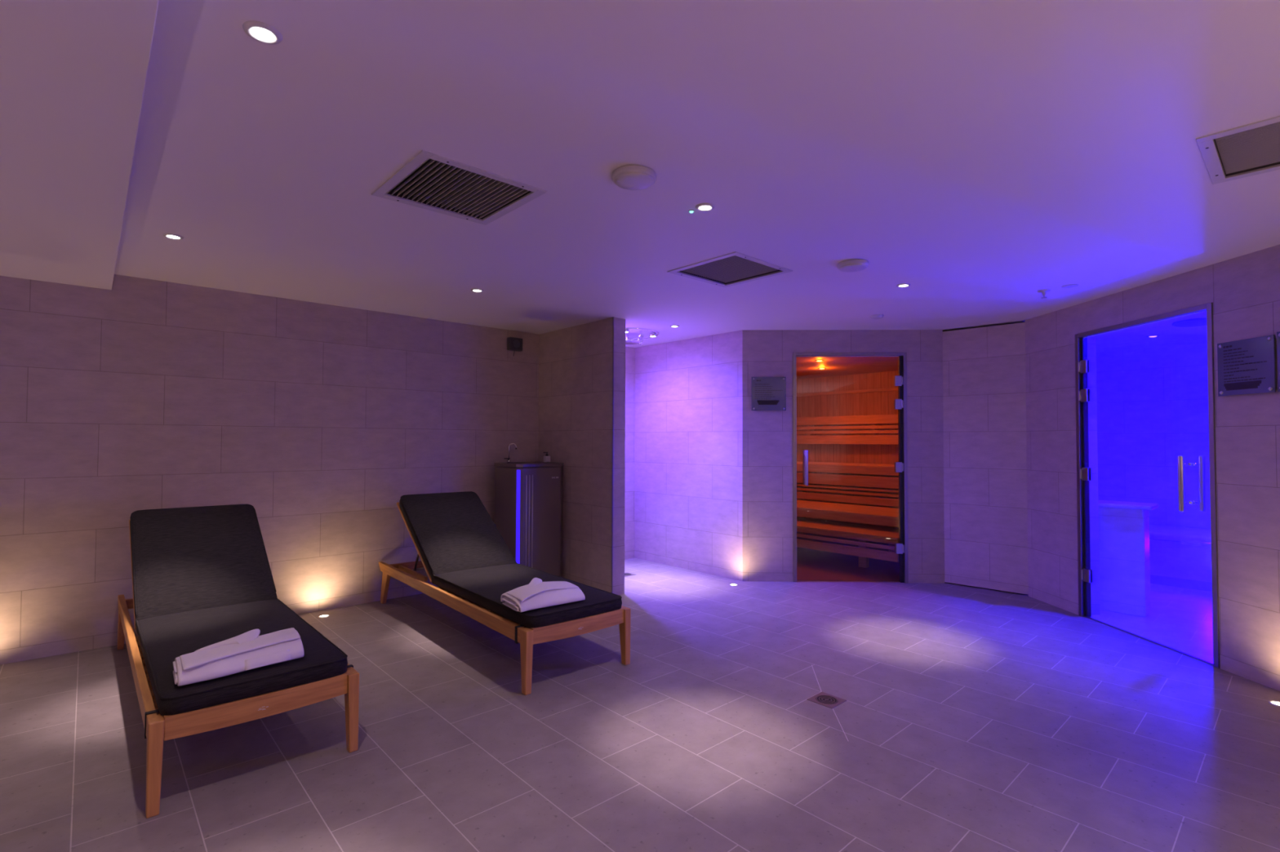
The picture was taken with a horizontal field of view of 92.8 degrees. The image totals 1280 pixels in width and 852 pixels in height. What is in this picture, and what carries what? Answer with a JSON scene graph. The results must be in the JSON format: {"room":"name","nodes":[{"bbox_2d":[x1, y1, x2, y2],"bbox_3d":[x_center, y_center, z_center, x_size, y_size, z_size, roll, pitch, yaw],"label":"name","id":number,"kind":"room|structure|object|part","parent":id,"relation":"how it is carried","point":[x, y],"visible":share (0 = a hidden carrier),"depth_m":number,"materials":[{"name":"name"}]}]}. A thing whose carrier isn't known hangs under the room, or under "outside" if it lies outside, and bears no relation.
{"room":"spa","nodes":[
{"label":"spa","id":0,"kind":"room"},
{"bbox_2d":[0,0,159,289],"bbox_3d":[-1.261,-0.956,-0.003,2.092,0.098,8.060,2,-2,-42],"label":"ceiling","id":1,"kind":"structure","parent":0,"point":[73,73],"depth_m":1.77,"materials":[{"name":"white paint"}]},
{"bbox_2d":[0,274,635,664],"bbox_3d":[-2.390,0.223,4.471,6.475,2.240,0.120,2,-2,-42],"label":"wall","id":2,"kind":"structure","parent":0,"point":[139,393],"depth_m":4.09,"materials":[{"name":"tile"}]},
{"bbox_2d":[506,337,522,355],"bbox_3d":[-1.131,-0.715,5.512,0.136,0.164,0.059,2,-2,-42],"label":"wall speaker","id":3,"kind":"object","parent":2,"relation":"attached to","point":[513,344],"visible":1,"depth_m":5.49,"materials":[{"name":"grey plastic"}]},
{"bbox_2d":[513,340,519,347],"bbox_3d":[-1.113,-0.740,5.492,0.072,0.072,0.003,2,-2,-42],"label":"grille","id":4,"kind":"object","parent":3,"relation":"attached to","point":[516,343],"depth_m":5.49,"materials":[{"name":"grey"}]},
{"bbox_2d":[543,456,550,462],"bbox_3d":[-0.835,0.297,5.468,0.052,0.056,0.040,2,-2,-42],"label":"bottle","id":5,"kind":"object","parent":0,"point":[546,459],"depth_m":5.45,"materials":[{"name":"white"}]},
{"bbox_2d":[537,317,625,595],"bbox_3d":[-0.536,0.251,5.335,0.130,2.240,1.090,2,-2,-42],"label":"wall","id":6,"kind":"structure","parent":0,"point":[575,362],"depth_m":5.12,"materials":[{"name":"tile"}]},
{"bbox_2d":[611,316,613,593],"bbox_3d":[-0.218,0.241,4.888,0.008,2.240,0.008,2,-2,-42],"label":"trim","id":7,"kind":"structure","parent":6,"relation":"attached to","point":[613,317],"depth_m":4.89,"materials":[{"name":"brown metal"}]},
{"bbox_2d":[0,532,1279,851],"bbox_3d":[1.575,1.369,2.615,10.100,0.124,8.400,2,-2,-42],"label":"floor","id":8,"kind":"structure","parent":0,"point":[971,718],"depth_m":2.54,"materials":[{"name":"tile"}]},
{"bbox_2d":[116,504,359,817],"bbox_3d":[-2.131,0.890,3.055,0.666,0.838,2.267,2,-2,-42],"label":"sun lounger","id":9,"kind":"object","parent":8,"relation":"on","point":[202,577],"visible":0.95,"depth_m":2.81,"materials":[{"name":"black fabric"}]},
{"bbox_3d":[-3.040,1.187,3.572,0.030,0.262,0.163,2,-2,-42],"label":"leg","id":10,"kind":"part","parent":9,"relation":"part of","materials":[{"name":"brown wood"}]},
{"bbox_3d":[-2.795,1.052,3.775,0.604,0.055,0.030,2,-2,-42],"label":"rail","id":11,"kind":"part","parent":9,"relation":"part of","materials":[{"name":"brown wood"}]},
{"bbox_3d":[-2.456,0.772,3.414,0.602,0.022,0.835,2,32,-42],"label":"frame","id":12,"kind":"part","parent":9,"relation":"part of","materials":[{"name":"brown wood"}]},
{"bbox_3d":[-2.385,1.031,2.860,0.028,0.072,2.207,2,-2,-42],"label":"rail","id":13,"kind":"part","parent":9,"relation":"part of","materials":[{"name":"brown wood"}]},
{"bbox_3d":[-1.617,1.131,2.030,0.042,0.308,0.068,2,-2,-42],"label":"leg","id":14,"kind":"part","parent":9,"relation":"part of","materials":[{"name":"brown wood"}]},
{"bbox_3d":[-2.440,0.737,3.397,0.602,0.512,0.720,2,-2,-42],"label":"mattress","id":15,"kind":"part","parent":9,"relation":"part of","materials":[{"name":"grey fabric"}]},
{"bbox_2d":[173,627,304,686],"bbox_3d":[-1.530,0.857,2.331,0.254,0.096,0.434,-1,-2,43],"label":"towel","id":16,"kind":"object","parent":9,"relation":"on","point":[247,651],"visible":1,"depth_m":2.27,"materials":[{"name":"white fabric"}]},
{"bbox_3d":[-1.803,0.955,2.695,0.602,0.079,1.266,2,-2,-42],"label":"mattress","id":17,"kind":"part","parent":9,"relation":"part of","materials":[{"name":"grey fabric"}]},
{"bbox_3d":[-1.381,1.022,2.233,0.576,0.086,0.026,2,-2,-42],"label":"rail","id":18,"kind":"part","parent":9,"relation":"part of","materials":[{"name":"brown wood"}]},
{"bbox_3d":[-1.161,1.143,2.447,0.042,0.308,0.068,2,-2,-42],"label":"leg","id":19,"kind":"part","parent":9,"relation":"part of","materials":[{"name":"brown wood"}]},
{"bbox_2d":[318,614,329,617],"bbox_3d":[-2.223,1.337,4.287,0.072,0.003,0.072,2,-2,-42],"label":"uplight","id":20,"kind":"object","parent":8,"relation":"on","point":[322,615],"visible":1,"depth_m":4.29,"materials":[{"name":"silver metal"}]},
{"bbox_2d":[378,491,631,695],"bbox_3d":[-1.033,0.918,4.050,0.666,0.838,2.267,1,-2,-40],"label":"sun lounger","id":21,"kind":"object","parent":8,"relation":"on","point":[461,551],"visible":0.95,"depth_m":3.89,"materials":[{"name":"grey fabric"}]},
{"bbox_3d":[-1.920,1.217,4.602,0.030,0.262,0.163,1,-2,-40],"label":"leg","id":22,"kind":"part","parent":21,"relation":"part of","materials":[{"name":"brown wood"}]},
{"bbox_3d":[-1.668,1.081,4.796,0.604,0.055,0.030,1,-2,-40],"label":"rail","id":23,"kind":"part","parent":21,"relation":"part of","materials":[{"name":"brown wood"}]},
{"bbox_3d":[-1.344,0.801,4.421,0.602,0.022,0.835,1,32,-40],"label":"frame","id":24,"kind":"part","parent":21,"relation":"part of","materials":[{"name":"brown wood"}]},
{"bbox_3d":[-1.295,1.060,3.865,0.028,0.072,2.207,1,-2,-40],"label":"rail","id":25,"kind":"part","parent":21,"relation":"part of","materials":[{"name":"brown wood"}]},
{"bbox_3d":[-1.329,0.766,4.404,0.602,0.512,0.720,1,-2,-40],"label":"mattress","id":26,"kind":"part","parent":21,"relation":"part of","materials":[{"name":"grey fabric"}]},
{"bbox_3d":[-0.720,0.984,3.677,0.602,0.079,1.266,1,-2,-40],"label":"mattress","id":27,"kind":"part","parent":21,"relation":"part of","materials":[{"name":"grey fabric"}]},
{"bbox_3d":[-0.560,1.159,3.004,0.042,0.308,0.068,1,-2,-40],"label":"leg","id":28,"kind":"part","parent":21,"relation":"part of","materials":[{"name":"brown wood"}]},
{"bbox_2d":[500,577,585,612],"bbox_3d":[-0.523,0.878,3.250,0.407,0.106,0.276,1,-2,-39],"label":"towel","id":29,"kind":"object","parent":21,"relation":"on","point":[537,594],"visible":1,"depth_m":3.17,"materials":[{"name":"white fabric"}]},
{"bbox_3d":[-0.317,1.050,3.198,0.576,0.086,0.026,1,-2,-40],"label":"rail","id":30,"kind":"part","parent":21,"relation":"part of","materials":[{"name":"brown wood"}]},
{"bbox_3d":[-0.088,1.171,3.403,0.042,0.308,0.068,1,-2,-40],"label":"leg","id":31,"kind":"part","parent":21,"relation":"part of","materials":[{"name":"brown wood"}]},
{"bbox_2d":[493,443,563,577],"bbox_3d":[-0.985,0.760,5.317,0.532,1.219,0.490,2,-2,-42],"label":"fountain","id":32,"kind":"object","parent":8,"relation":"on","point":[528,495],"visible":0.84,"depth_m":5.12,"materials":[{"name":"grey metal"}]},
{"bbox_2d":[504,443,516,463],"bbox_3d":[-1.117,0.234,5.249,0.096,0.173,0.064,2,-2,-42],"label":"tap","id":33,"kind":"object","parent":32,"relation":"on","point":[508,460],"depth_m":5.26,"materials":[{"name":"silver metal"}]},
{"bbox_3d":[-0.941,0.850,5.033,0.008,0.885,0.008,0,-2,25],"label":"trim rod","id":34,"kind":"part","parent":32,"relation":"part of","materials":[{"name":"grey metal"}]},
{"bbox_2d":[493,461,563,467],"bbox_3d":[-0.983,0.335,5.328,0.532,0.028,0.490,2,-2,-42],"label":"basin","id":35,"kind":"object","parent":32,"relation":"in","point":[535,464],"depth_m":5.17,"materials":[{"name":"grey"}]},
{"bbox_3d":[-0.919,0.850,5.052,0.008,0.885,0.008,1,-2,-20],"label":"trim rod","id":36,"kind":"part","parent":32,"relation":"part of","materials":[{"name":"grey metal"}]},
{"bbox_3d":[-0.898,0.851,5.072,0.008,0.885,0.008,0,-2,25],"label":"trim rod","id":37,"kind":"part","parent":32,"relation":"part of","materials":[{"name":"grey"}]},
{"bbox_2d":[543,452,550,462],"bbox_3d":[-0.839,0.279,5.465,0.062,0.092,0.040,2,-2,-42],"label":"soap dispenser","id":38,"kind":"object","parent":32,"relation":"on","point":[546,459],"visible":1,"depth_m":5.45,"materials":[{"name":"white"}]},
{"bbox_2d":[624,572,635,577],"bbox_3d":[-0.128,1.379,5.662,0.130,0.003,0.130,2,-2,-42],"label":"floor drain","id":39,"kind":"object","parent":8,"relation":"on","point":[626,574],"visible":0.71,"depth_m":5.67,"materials":[{"name":"grey metal"}]},
{"bbox_2d":[807,692,846,708],"bbox_3d":[0.897,1.315,2.926,0.135,0.003,0.135,2,-2,-42],"label":"floor drain","id":40,"kind":"object","parent":8,"relation":"on","point":[824,699],"visible":1,"depth_m":2.92,"materials":[{"name":"grey metal"}]},
{"bbox_2d":[796,461,898,534],"bbox_3d":[2.648,0.942,7.251,0.694,0.969,2.350,2,-2,-42],"label":"bench","id":41,"kind":"object","parent":8,"relation":"on","point":[819,467],"visible":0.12,"depth_m":7.04,"materials":[{"name":"brown wood"}]},
{"bbox_3d":[2.165,0.977,8.156,0.060,0.941,0.080,2,-2,-42],"label":"leg","id":42,"kind":"part","parent":41,"relation":"part of","materials":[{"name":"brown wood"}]},
{"bbox_3d":[2.650,0.471,7.263,0.694,0.026,2.350,2,-2,-42],"label":"seat","id":43,"kind":"part","parent":41,"relation":"part of","materials":[{"name":"brown wood"}]},
{"bbox_2d":[796,517,898,568],"bbox_3d":[1.780,1.219,6.518,0.594,0.372,2.260,2,-2,-42],"label":"bench","id":44,"kind":"object","parent":8,"relation":"on","point":[865,534],"visible":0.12,"depth_m":5.95,"materials":[{"name":"brown wood"}]},
{"bbox_3d":[1.781,1.046,6.523,0.594,0.026,2.260,2,-2,-42],"label":"seat","id":45,"kind":"part","parent":44,"relation":"part of","materials":[{"name":"brown wood"}]},
{"bbox_3d":[2.217,1.224,6.037,0.060,0.341,0.080,2,-2,-42],"label":"leg","id":46,"kind":"part","parent":44,"relation":"part of","materials":[{"name":"brown wood"}]},
{"bbox_2d":[796,499,898,552],"bbox_3d":[2.119,1.153,6.780,0.764,0.519,2.330,2,-2,-42],"label":"bench","id":47,"kind":"object","parent":8,"relation":"on","point":[873,515],"visible":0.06,"depth_m":6.38,"materials":[{"name":"brown wood"}]},
{"bbox_3d":[2.120,0.907,6.786,0.764,0.026,2.330,2,-2,-42],"label":"seat","id":48,"kind":"part","parent":47,"relation":"part of","materials":[{"name":"brown wood"}]},
{"bbox_3d":[2.691,1.164,6.468,0.060,0.486,0.080,2,-2,-42],"label":"leg","id":49,"kind":"part","parent":47,"relation":"part of","materials":[{"name":"brown wood"}]},
{"bbox_2d":[1149,524,1212,591],"bbox_3d":[5.131,1.153,5.103,0.660,0.458,2.360,2,-2,-42],"label":"bench","id":50,"kind":"object","parent":8,"relation":"on","point":[1172,563],"visible":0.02,"depth_m":5.24,"materials":[{"name":"tile"}]},
{"bbox_3d":[5.131,0.955,5.108,0.660,0.062,2.360,2,-2,-42],"label":"seat","id":51,"kind":"part","parent":50,"relation":"part of","materials":[{"name":"tile"}]},
{"bbox_2d":[1180,541,1210,546],"bbox_3d":[4.778,0.995,5.057,0.024,0.020,0.440,2,-2,-42],"label":"light","id":52,"kind":"object","parent":50,"relation":"attached to","point":[1181,542],"visible":0.36,"depth_m":5.14,"materials":[{"name":"blue"}]},
{"bbox_2d":[1267,700,1279,706],"bbox_3d":[3.041,1.322,2.899,0.072,0.003,0.072,2,-2,-42],"label":"uplight","id":53,"kind":"object","parent":8,"relation":"on","point":[1272,702],"visible":1,"depth_m":2.91,"materials":[{"name":"silver metal"}]},
{"bbox_2d":[634,330,742,581],"bbox_3d":[0.474,0.272,6.013,0.120,2.240,1.443,2,-2,-42],"label":"wall","id":54,"kind":"structure","parent":0,"point":[688,514],"depth_m":5.90,"materials":[{"name":"tile"}]},
{"bbox_2d":[114,0,1279,347],"bbox_3d":[1.584,-0.998,2.674,10.100,0.140,8.400,2,-2,-42],"label":"ceiling","id":55,"kind":"structure","parent":0,"point":[980,157],"depth_m":2.08,"materials":[{"name":"white paint"}]},
{"bbox_2d":[162,233,183,239],"bbox_3d":[-2.294,-0.930,2.995,0.084,0.008,0.084,2,-2,-42],"label":"recessed light","id":56,"kind":"object","parent":55,"relation":"in","point":[171,236],"visible":1,"depth_m":2.99,"materials":[{"name":"grey plastic"}]},
{"bbox_2d":[242,20,282,44],"bbox_3d":[-0.926,-0.963,1.496,0.084,0.008,0.084,2,-2,-42],"label":"recessed light","id":57,"kind":"object","parent":55,"relation":"in","point":[261,32],"visible":1,"depth_m":1.49,"materials":[{"name":"grey plastic"}]},
{"bbox_2d":[371,150,546,225],"bbox_3d":[-0.731,-0.989,2.458,0.510,0.109,0.510,2,-2,-42],"label":"ceiling vent","id":58,"kind":"object","parent":55,"relation":"in","point":[430,179],"visible":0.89,"depth_m":2.48,"materials":[{"name":"grey plastic"}]},
{"bbox_2d":[471,288,483,292],"bbox_3d":[-1.082,-0.900,4.048,0.084,0.008,0.084,2,-2,-42],"label":"recessed light","id":59,"kind":"object","parent":55,"relation":"in","point":[472,290],"visible":1,"depth_m":4.03,"materials":[{"name":"grey plastic"}]},
{"bbox_2d":[611,164,656,190],"bbox_3d":[-0.022,-0.926,2.286,0.167,0.034,0.167,2,-2,-42],"label":"valve","id":60,"kind":"object","parent":55,"relation":"attached to","point":[631,177],"visible":1,"depth_m":2.25,"materials":[{"name":"grey plastic"}]},
{"bbox_2d":[625,327,659,345],"bbox_3d":[-0.118,-0.817,5.663,0.596,0.086,0.596,2,-2,-42],"label":"shower","id":61,"kind":"object","parent":55,"relation":"attached to","point":[628,340],"visible":0.6,"depth_m":5.60,"materials":[{"name":"silver metal"}]},
{"bbox_2d":[648,333,657,337],"bbox_3d":[0.122,-0.843,5.652,0.072,0.029,0.072,2,-2,-42],"label":"spotlight","id":62,"kind":"object","parent":61,"relation":"attached to","point":[651,335],"depth_m":5.62,"materials":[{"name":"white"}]},
{"bbox_2d":[695,203,715,211],"bbox_3d":[0.278,-0.931,2.596,0.084,0.008,0.084,2,-2,-42],"label":"recessed light","id":63,"kind":"object","parent":55,"relation":"in","point":[702,206],"visible":1,"depth_m":2.59,"materials":[{"name":"grey plastic"}]},
{"bbox_2d":[666,251,792,287],"bbox_3d":[0.527,-0.957,3.575,0.525,0.109,0.515,2,-2,-42],"label":"ceiling vent","id":64,"kind":"object","parent":55,"relation":"in","point":[733,267],"visible":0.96,"depth_m":3.60,"materials":[{"name":"grey plastic"}]},
{"bbox_2d":[837,259,868,272],"bbox_3d":[1.192,-0.894,3.412,0.167,0.034,0.167,2,-2,-42],"label":"smoke detector","id":65,"kind":"object","parent":55,"relation":"attached to","point":[851,265],"visible":1,"depth_m":3.37,"materials":[{"name":"grey plastic"}]},
{"bbox_2d":[870,314,884,319],"bbox_3d":[1.872,-0.860,4.810,0.100,0.027,0.100,2,-2,-42],"label":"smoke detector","id":66,"kind":"object","parent":55,"relation":"attached to","point":[874,316],"visible":1,"depth_m":4.78,"materials":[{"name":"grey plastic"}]},
{"bbox_2d":[896,283,911,287],"bbox_3d":[1.678,-0.894,3.878,0.084,0.008,0.084,2,-2,-42],"label":"recessed light","id":67,"kind":"object","parent":55,"relation":"in","point":[904,285],"visible":1,"depth_m":3.87,"materials":[{"name":"grey plastic"}]},
{"bbox_2d":[1037,289,1050,298],"bbox_3d":[2.659,-0.866,4.009,0.072,0.049,0.072,2,-2,-42],"label":"sprinkler head","id":68,"kind":"object","parent":55,"relation":"attached to","point":[1043,291],"visible":1,"depth_m":4.00},
{"bbox_2d":[1061,284,1078,288],"bbox_3d":[2.740,-0.891,3.883,0.090,0.005,0.090,2,-2,-42],"label":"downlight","id":69,"kind":"object","parent":55,"relation":"attached to","point":[1070,286],"visible":1,"depth_m":3.87,"materials":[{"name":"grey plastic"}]},
{"bbox_2d":[1195,115,1279,184],"bbox_3d":[2.188,-0.991,1.983,0.515,0.109,0.515,2,-2,-42],"label":"ceiling vent","id":70,"kind":"object","parent":55,"relation":"in","point":[1253,146],"visible":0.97,"depth_m":2.10,"materials":[{"name":"grey plastic"}]},
{"bbox_2d":[742,329,944,583],"bbox_3d":[1.801,0.263,5.472,1.770,2.240,0.120,0,-1,2],"label":"wall","id":71,"kind":"structure","parent":0,"point":[766,435],"depth_m":5.42,"materials":[{"name":"tile"}]},
{"bbox_2d":[751,377,786,410],"bbox_3d":[1.146,-0.287,5.430,0.305,0.301,0.030,0,-1,2],"label":"wall plaque","id":72,"kind":"object","parent":71,"relation":"attached to","point":[768,393],"visible":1,"depth_m":5.42,"materials":[{"name":"clear glass"}]},
{"bbox_2d":[755,380,782,399],"bbox_3d":[1.146,-0.325,5.422,0.244,0.170,0.001,0,-1,2],"label":"print","id":73,"kind":"object","parent":72,"relation":"on","point":[757,380],"depth_m":5.42},
{"bbox_2d":[792,352,908,582],"bbox_3d":[1.863,0.363,5.426,1.005,2.038,0.116,0,-1,2],"label":"door","id":74,"kind":"structure","parent":71,"relation":"in","point":[900,380],"depth_m":5.41,"materials":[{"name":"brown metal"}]},
{"bbox_3d":[1.478,0.372,5.482,0.026,0.310,0.026,0,-1,2],"label":"handle","id":75,"kind":"part","parent":74,"relation":"part of","materials":[{"name":"silver metal"}]},
{"bbox_3d":[1.475,0.370,5.392,0.026,0.310,0.026,0,-1,2],"label":"handle","id":76,"kind":"part","parent":74,"relation":"part of","materials":[{"name":"silver metal"}]},
{"bbox_2d":[795,356,897,379],"bbox_3d":[1.895,-0.709,6.611,2.780,0.040,2.460,2,-2,-42],"label":"ceiling","id":77,"kind":"structure","parent":0,"point":[806,367],"depth_m":6.89,"materials":[{"name":"brown wood"}]},
{"bbox_2d":[795,370,898,544],"bbox_3d":[2.966,0.388,7.505,0.050,2.100,2.540,2,-2,-42],"label":"wall","id":78,"kind":"structure","parent":0,"point":[872,403],"depth_m":7.79,"materials":[{"name":"brown wood"}]},
{"bbox_2d":[796,387,897,396],"bbox_3d":[2.920,-0.440,7.528,0.020,0.033,2.370,2,-2,-42],"label":"trim","id":79,"kind":"structure","parent":78,"relation":"attached to","point":[891,388],"depth_m":7.78,"materials":[{"name":"brown wood"}]},
{"bbox_2d":[796,414,898,444],"bbox_3d":[2.883,0.047,7.477,0.115,0.356,2.320,2,-2,-42],"label":"slatted backrest","id":80,"kind":"object","parent":78,"relation":"attached to","point":[811,438],"visible":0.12,"depth_m":7.67,"materials":[{"name":"brown wood"}]},
{"bbox_2d":[942,322,1028,595],"bbox_3d":[2.954,0.264,5.210,0.633,2.210,0.120,-1,-2,44],"label":"wall panel","id":81,"kind":"object","parent":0,"point":[985,512],"visible":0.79,"depth_m":5.15,"materials":[{"name":"tile"}]},
{"bbox_2d":[1097,500,1158,617],"bbox_3d":[3.546,0.965,4.527,0.270,0.794,0.450,2,-2,-42],"label":"wall","id":82,"kind":"structure","parent":0,"point":[1123,526],"depth_m":4.42,"materials":[{"name":"tile"}]},
{"bbox_2d":[1095,311,1207,352],"bbox_3d":[3.996,-0.824,4.083,3.828,0.040,2.469,2,-2,-42],"label":"ceiling","id":83,"kind":"structure","parent":0,"point":[1133,338],"depth_m":5.27,"materials":[{"name":"tile"}]},
{"bbox_2d":[1146,334,1159,337],"bbox_3d":[4.398,-0.767,5.223,0.092,0.013,0.092,2,-2,-42],"label":"recessed light","id":84,"kind":"object","parent":83,"relation":"in","point":[1153,335],"visible":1,"depth_m":5.21,"materials":[{"name":"silver metal"}]},
{"bbox_2d":[1172,317,1206,327],"bbox_3d":[4.197,-0.777,4.595,0.280,0.026,0.280,2,-2,-42],"label":"ceiling vent","id":85,"kind":"object","parent":83,"relation":"in","point":[1197,322],"visible":0.62,"depth_m":4.57,"materials":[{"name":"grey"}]},
{"bbox_2d":[1025,244,1279,691],"bbox_3d":[3.330,0.176,1.754,0.151,2.240,6.400,0,-1,-2],"label":"wall","id":86,"kind":"structure","parent":0,"point":[1243,291],"depth_m":3.37,"materials":[{"name":"tile"}]},
{"bbox_2d":[1075,302,1219,668],"bbox_3d":[3.196,0.335,3.890,0.156,2.027,1.020,0,-1,-2],"label":"door","id":87,"kind":"structure","parent":86,"relation":"in","point":[1082,366],"depth_m":4.06,"materials":[{"name":"glass"}]},
{"bbox_3d":[3.147,0.334,3.541,0.032,0.322,0.032,0,-1,-2],"label":"handle","id":88,"kind":"part","parent":87,"relation":"part of","materials":[{"name":"silver metal"}]},
{"bbox_3d":[3.271,0.334,3.545,0.032,0.322,0.032,0,-1,-2],"label":"handle","id":89,"kind":"part","parent":87,"relation":"part of","materials":[{"name":"silver metal"}]},
{"bbox_2d":[1084,615,1213,665],"bbox_3d":[3.193,1.345,3.865,0.016,0.007,0.960,0,-1,-2],"label":"trim","id":90,"kind":"structure","parent":86,"relation":"attached to","point":[1088,617],"depth_m":3.79,"materials":[{"name":"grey metal"}]},
{"bbox_2d":[1217,334,1276,396],"bbox_3d":[3.191,-0.311,3.206,0.030,0.290,0.290,0,-1,-2],"label":"wall plaque","id":91,"kind":"object","parent":86,"relation":"attached to","point":[1247,366],"visible":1,"depth_m":3.19,"materials":[{"name":"clear glass"}]},
{"bbox_2d":[1222,345,1266,391],"bbox_3d":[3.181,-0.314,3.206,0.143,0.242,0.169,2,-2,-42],"label":"print","id":92,"kind":"object","parent":91,"relation":"attached to","point":[1244,366],"depth_m":3.20,"materials":[{"name":"black"}]},
{"bbox_2d":[1276,331,1279,391],"bbox_3d":[3.201,-0.324,2.903,0.030,0.300,0.290,0,-1,-2],"label":"wall plaque","id":93,"kind":"object","parent":86,"relation":"attached to","point":[1277,333],"visible":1,"depth_m":3.04,"materials":[{"name":"clear glass"}]},
{"bbox_2d":[1096,342,1210,528],"bbox_3d":[5.415,0.314,5.380,0.060,2.160,2.500,2,-2,-42],"label":"wall","id":94,"kind":"structure","parent":0,"point":[1153,402],"depth_m":5.86,"materials":[{"name":"tile"}]}
]}

